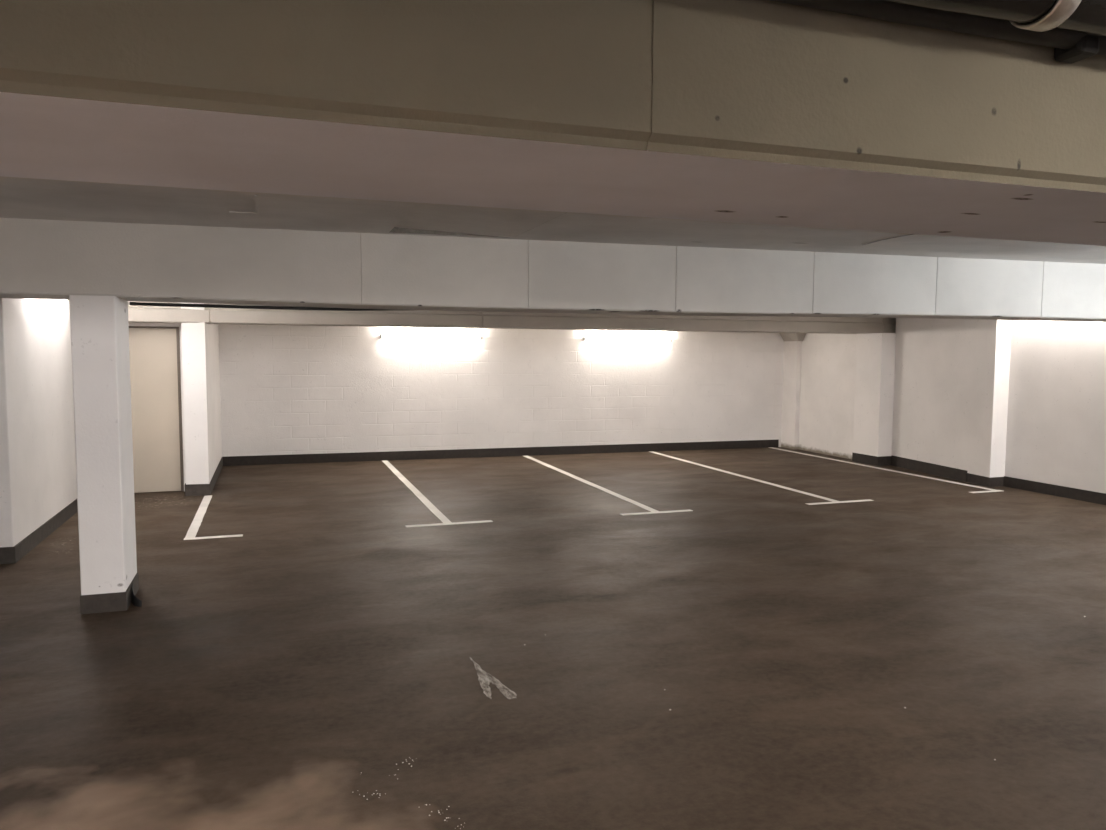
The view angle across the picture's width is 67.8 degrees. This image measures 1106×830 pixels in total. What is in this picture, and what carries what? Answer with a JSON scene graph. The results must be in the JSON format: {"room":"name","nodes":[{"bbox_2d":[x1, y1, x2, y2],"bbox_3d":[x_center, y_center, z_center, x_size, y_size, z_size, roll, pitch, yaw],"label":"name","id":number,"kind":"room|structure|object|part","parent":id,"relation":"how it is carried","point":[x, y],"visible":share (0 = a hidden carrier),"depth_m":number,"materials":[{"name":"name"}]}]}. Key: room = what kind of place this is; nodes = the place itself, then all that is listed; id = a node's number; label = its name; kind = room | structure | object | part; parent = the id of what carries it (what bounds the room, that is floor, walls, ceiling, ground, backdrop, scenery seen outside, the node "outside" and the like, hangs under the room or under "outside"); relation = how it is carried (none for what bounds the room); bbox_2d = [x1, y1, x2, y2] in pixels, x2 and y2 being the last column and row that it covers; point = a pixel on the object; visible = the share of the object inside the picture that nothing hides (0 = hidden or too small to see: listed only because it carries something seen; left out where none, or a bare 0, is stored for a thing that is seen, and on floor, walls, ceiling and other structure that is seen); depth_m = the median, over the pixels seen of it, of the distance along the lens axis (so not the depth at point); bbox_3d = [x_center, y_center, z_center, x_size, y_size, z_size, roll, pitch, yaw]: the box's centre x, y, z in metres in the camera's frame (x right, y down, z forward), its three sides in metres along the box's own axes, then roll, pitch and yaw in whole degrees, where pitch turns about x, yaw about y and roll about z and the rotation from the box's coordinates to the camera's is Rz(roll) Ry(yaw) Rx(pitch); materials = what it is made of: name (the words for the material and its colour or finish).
{"room":"parking garage","nodes":[
{"label":"parking garage","id":0,"kind":"room"},
{"bbox_2d":[0,298,76,546],"bbox_3d":[-5.692,-0.261,7.764,1.825,2.660,3.440,-1,5,-19],"label":"wall","id":1,"kind":"structure","parent":0,"point":[38,480],"depth_m":7.17,"materials":[{"name":"white paint"}]},
{"bbox_2d":[0,499,77,563],"bbox_3d":[-5.554,1.007,7.767,1.638,0.132,3.193,-1,5,-19],"label":"baseboard","id":2,"kind":"structure","parent":1,"relation":"attached to","point":[8,555],"depth_m":7.11,"materials":[{"name":"grey paint"}]},
{"bbox_2d":[128,323,185,491],"bbox_3d":[-4.888,-0.407,9.701,1.040,2.660,0.200,-1,5,-19],"label":"door frame","id":3,"kind":"structure","parent":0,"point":[130,324],"depth_m":9.75,"materials":[{"name":"white paint"}]},
{"bbox_2d":[129,326,183,492],"bbox_3d":[-4.867,-0.056,9.678,0.920,1.965,0.110,-1,5,-19],"label":"door","id":4,"kind":"structure","parent":3,"relation":"attached to","point":[155,374],"depth_m":9.72,"materials":[{"name":"beige paint"}]},
{"bbox_2d":[181,303,221,483],"bbox_3d":[-4.580,-0.490,10.796,0.250,2.660,2.800,-1,5,-19],"label":"wall partition","id":5,"kind":"structure","parent":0,"point":[200,341],"depth_m":9.54,"materials":[{"name":"white paint"}]},
{"bbox_2d":[185,457,222,495],"bbox_3d":[-4.545,0.779,10.767,0.277,0.135,2.567,-1,5,-19],"label":"baseboard","id":6,"kind":"structure","parent":5,"relation":"attached to","point":[190,489],"depth_m":9.59,"materials":[{"name":"grey paint"}]},
{"bbox_2d":[218,324,783,456],"bbox_3d":[-0.184,-0.677,13.517,9.830,2.660,0.466,-1,5,-19],"label":"wall","id":7,"kind":"structure","parent":0,"point":[285,389],"depth_m":13.14,"materials":[{"name":"white paint"}]},
{"bbox_2d":[380,328,481,338],"bbox_3d":[-1.878,-1.258,12.758,1.570,0.155,0.105,-1,5,-17],"label":"wall lamp","id":8,"kind":"object","parent":7,"relation":"attached to","point":[385,332],"visible":1,"depth_m":12.71,"materials":[{"name":"grey plastic"}]},
{"bbox_2d":[223,440,778,465],"bbox_3d":[-0.385,0.594,13.424,9.323,0.138,0.013,-1,5,-17],"label":"baseboard","id":9,"kind":"structure","parent":7,"relation":"attached to","point":[618,448],"depth_m":13.21,"materials":[{"name":"black paint"}]},
{"bbox_2d":[583,332,671,341],"bbox_3d":[1.252,-1.308,13.740,1.570,0.155,0.105,-1,5,-17],"label":"wall lamp","id":10,"kind":"object","parent":7,"relation":"attached to","point":[588,336],"visible":1,"depth_m":13.69,"materials":[{"name":"grey plastic"}]},
{"bbox_2d":[0,447,1105,829],"bbox_3d":[1.671,1.527,3.711,13.290,0.200,20.700,-1,5,-19],"label":"floor","id":11,"kind":"structure","parent":0,"point":[254,682],"depth_m":4.58,"materials":[{"name":"concrete"}]},
{"bbox_2d":[69,295,141,613],"bbox_3d":[-2.946,0.243,5.499,0.349,2.034,0.514,-1,5,-19],"label":"pillar","id":12,"kind":"structure","parent":11,"relation":"on","point":[99,325],"depth_m":5.27,"materials":[{"name":"paint"}]},
{"bbox_3d":[-2.989,1.197,5.560,0.269,0.122,0.514,-1,5,-19],"label":"skirting","id":13,"kind":"part","parent":12,"relation":"part of","materials":[{"name":"grey paint"}]},
{"bbox_2d":[184,495,242,539],"bbox_3d":[-3.446,1.023,8.538,0.495,0.003,2.358,-1,5,-19],"label":"parking line","id":14,"kind":"object","parent":11,"relation":"on","point":[193,529],"visible":1,"depth_m":7.99,"materials":[{"name":"white paint"}]},
{"bbox_2d":[382,460,492,526],"bbox_3d":[-1.800,0.888,10.392,0.860,0.003,4.938,-1,5,-19],"label":"parking line","id":15,"kind":"object","parent":11,"relation":"on","point":[427,503],"visible":1,"depth_m":9.04,"materials":[{"name":"white paint"}]},
{"bbox_2d":[470,657,516,698],"bbox_3d":[-0.337,1.369,4.303,0.151,0.002,0.607,-1,5,-19],"label":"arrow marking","id":16,"kind":"object","parent":11,"relation":"on","point":[484,678],"visible":1,"depth_m":4.20,"materials":[{"name":"white paint"}]},
{"bbox_2d":[524,456,692,514],"bbox_3d":[0.315,0.850,11.037,0.820,0.003,4.978,-1,5,-19],"label":"parking line","id":17,"kind":"object","parent":11,"relation":"on","point":[652,510],"visible":1,"depth_m":9.80,"materials":[{"name":"white paint"}]},
{"bbox_2d":[359,616,1084,828],"bbox_3d":[1.331,1.377,4.298,4.619,0.005,1.900,-1,5,-13],"label":"grit","id":18,"kind":"object","parent":11,"relation":"on","point":[1084,616],"visible":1,"depth_m":3.16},
{"bbox_2d":[649,451,873,504],"bbox_3d":[2.485,0.810,11.706,0.880,0.003,4.987,-1,5,-19],"label":"parking line","id":19,"kind":"object","parent":11,"relation":"on","point":[780,486],"visible":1,"depth_m":10.45,"materials":[{"name":"white paint"}]},
{"bbox_2d":[768,447,1001,492],"bbox_3d":[4.582,0.766,12.418,0.490,0.003,4.868,-1,5,-19],"label":"parking line","id":20,"kind":"object","parent":11,"relation":"on","point":[992,490],"visible":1,"depth_m":11.64,"materials":[{"name":"white paint"}]},
{"bbox_2d":[892,318,1011,477],"bbox_3d":[5.513,-0.487,11.475,0.544,2.660,2.060,-1,5,-19],"label":"wall pier","id":21,"kind":"object","parent":11,"relation":"on","point":[950,404],"visible":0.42,"depth_m":11.16,"materials":[{"name":"white paint"}]},
{"bbox_2d":[891,455,966,481],"bbox_3d":[5.316,0.752,11.701,0.012,0.152,1.634,-1,5,-12],"label":"baseboard","id":22,"kind":"structure","parent":21,"relation":"attached to","point":[934,469],"depth_m":11.61,"materials":[{"name":"black paint"}]},
{"bbox_2d":[967,473,1003,486],"bbox_3d":[5.622,0.843,10.742,0.233,0.122,0.412,-1,5,-19],"label":"baseboard","id":23,"kind":"object","parent":21,"relation":"attached to","point":[971,478],"visible":1,"depth_m":10.58,"materials":[{"name":"grey paint"}]},
{"bbox_2d":[0,176,1105,263],"bbox_3d":[1.686,-1.199,3.500,13.290,0.331,20.700,-1,5,-19],"label":"ceiling","id":24,"kind":"structure","parent":0,"point":[20,198],"depth_m":5.21,"materials":[{"name":"paint"}]},
{"bbox_2d":[128,301,895,333],"bbox_3d":[-0.006,-1.468,11.071,11.115,0.622,0.520,-1,5,-19],"label":"beam","id":25,"kind":"structure","parent":24,"relation":"attached to","point":[136,314],"depth_m":10.67,"materials":[{"name":"paint"}]},
{"bbox_2d":[0,0,1105,245],"bbox_3d":[1.961,-0.844,2.556,12.790,0.531,0.752,-1,5,-19],"label":"beam","id":26,"kind":"structure","parent":24,"relation":"attached to","point":[766,112],"depth_m":1.62,"materials":[{"name":"paint"}]},
{"bbox_2d":[770,0,1105,63],"bbox_3d":[2.104,-0.863,2.165,12.210,0.082,0.077,-1,5,-19],"label":"conduit","id":27,"kind":"object","parent":26,"relation":"attached to","point":[1070,47],"visible":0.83,"depth_m":1.72,"materials":[{"name":"black metal"}]},
{"bbox_2d":[0,218,1105,321],"bbox_3d":[0.582,-1.124,6.598,12.790,0.611,0.503,-1,5,-19],"label":"beam","id":28,"kind":"structure","parent":24,"relation":"attached to","point":[40,259],"depth_m":6.06,"materials":[{"name":"paint"}]},
{"bbox_2d":[129,302,394,310],"bbox_3d":[-1.833,-0.802,6.080,2.331,0.053,0.024,-1,5,-19],"label":"cable","id":29,"kind":"object","parent":28,"relation":"attached to","point":[130,303],"visible":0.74,"depth_m":5.95,"materials":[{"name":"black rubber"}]},
{"bbox_2d":[883,0,1105,36],"bbox_3d":[2.140,-0.890,2.057,12.212,0.144,0.136,-1,5,-19],"label":"ceiling pipe","id":30,"kind":"object","parent":24,"relation":"attached to","point":[1089,17],"visible":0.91,"depth_m":1.63,"materials":[{"name":"grey metal"}]},
{"bbox_2d":[1010,0,1081,31],"bbox_3d":[1.000,-0.927,1.664,0.052,0.278,0.156,-1,5,-19],"label":"clamp","id":31,"kind":"object","parent":24,"relation":"attached to","point":[1062,10],"visible":0.72,"depth_m":1.64,"materials":[{"name":"metal"}]},
{"bbox_2d":[781,341,801,449],"bbox_3d":[4.380,-0.742,14.676,0.440,2.660,0.510,-1,5,-19],"label":"wall","id":32,"kind":"structure","parent":0,"point":[790,394],"depth_m":14.52,"materials":[{"name":"paint"}]},
{"bbox_2d":[780,333,805,340],"bbox_3d":[4.206,-1.376,14.434,0.200,0.160,0.540,-1,5,-19],"label":"haunch","id":33,"kind":"structure","parent":32,"relation":"attached to","point":[785,336],"depth_m":14.33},
{"bbox_2d":[799,333,856,458],"bbox_3d":[4.750,-0.666,13.722,0.355,2.660,1.660,-1,5,-19],"label":"wall","id":34,"kind":"structure","parent":0,"point":[828,361],"depth_m":13.70,"materials":[{"name":"paint"}]},
{"bbox_2d":[853,333,895,456],"bbox_3d":[5.034,-0.253,12.686,0.500,2.000,0.540,-1,5,-19],"label":"pillar","id":35,"kind":"structure","parent":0,"point":[875,352],"depth_m":12.47,"materials":[{"name":"white paint"}]},
{"bbox_2d":[852,452,890,465],"bbox_3d":[4.928,0.676,12.723,0.285,0.140,0.543,-1,5,-19],"label":"baseboard","id":36,"kind":"structure","parent":35,"relation":"attached to","point":[856,457],"depth_m":12.55,"materials":[{"name":"grey paint"}]},
{"bbox_2d":[1005,320,1105,493],"bbox_3d":[8.418,0.158,3.341,0.300,2.660,15.260,-1,5,-19],"label":"wall","id":37,"kind":"structure","parent":0,"point":[1056,435],"depth_m":9.84,"materials":[{"name":"white paint"}]},
{"bbox_2d":[1003,476,1105,504],"bbox_3d":[8.262,1.423,3.388,0.012,0.130,15.259,-1,5,-19],"label":"baseboard","id":38,"kind":"structure","parent":37,"relation":"attached to","point":[1050,489],"depth_m":9.87,"materials":[{"name":"black paint"}]}
]}

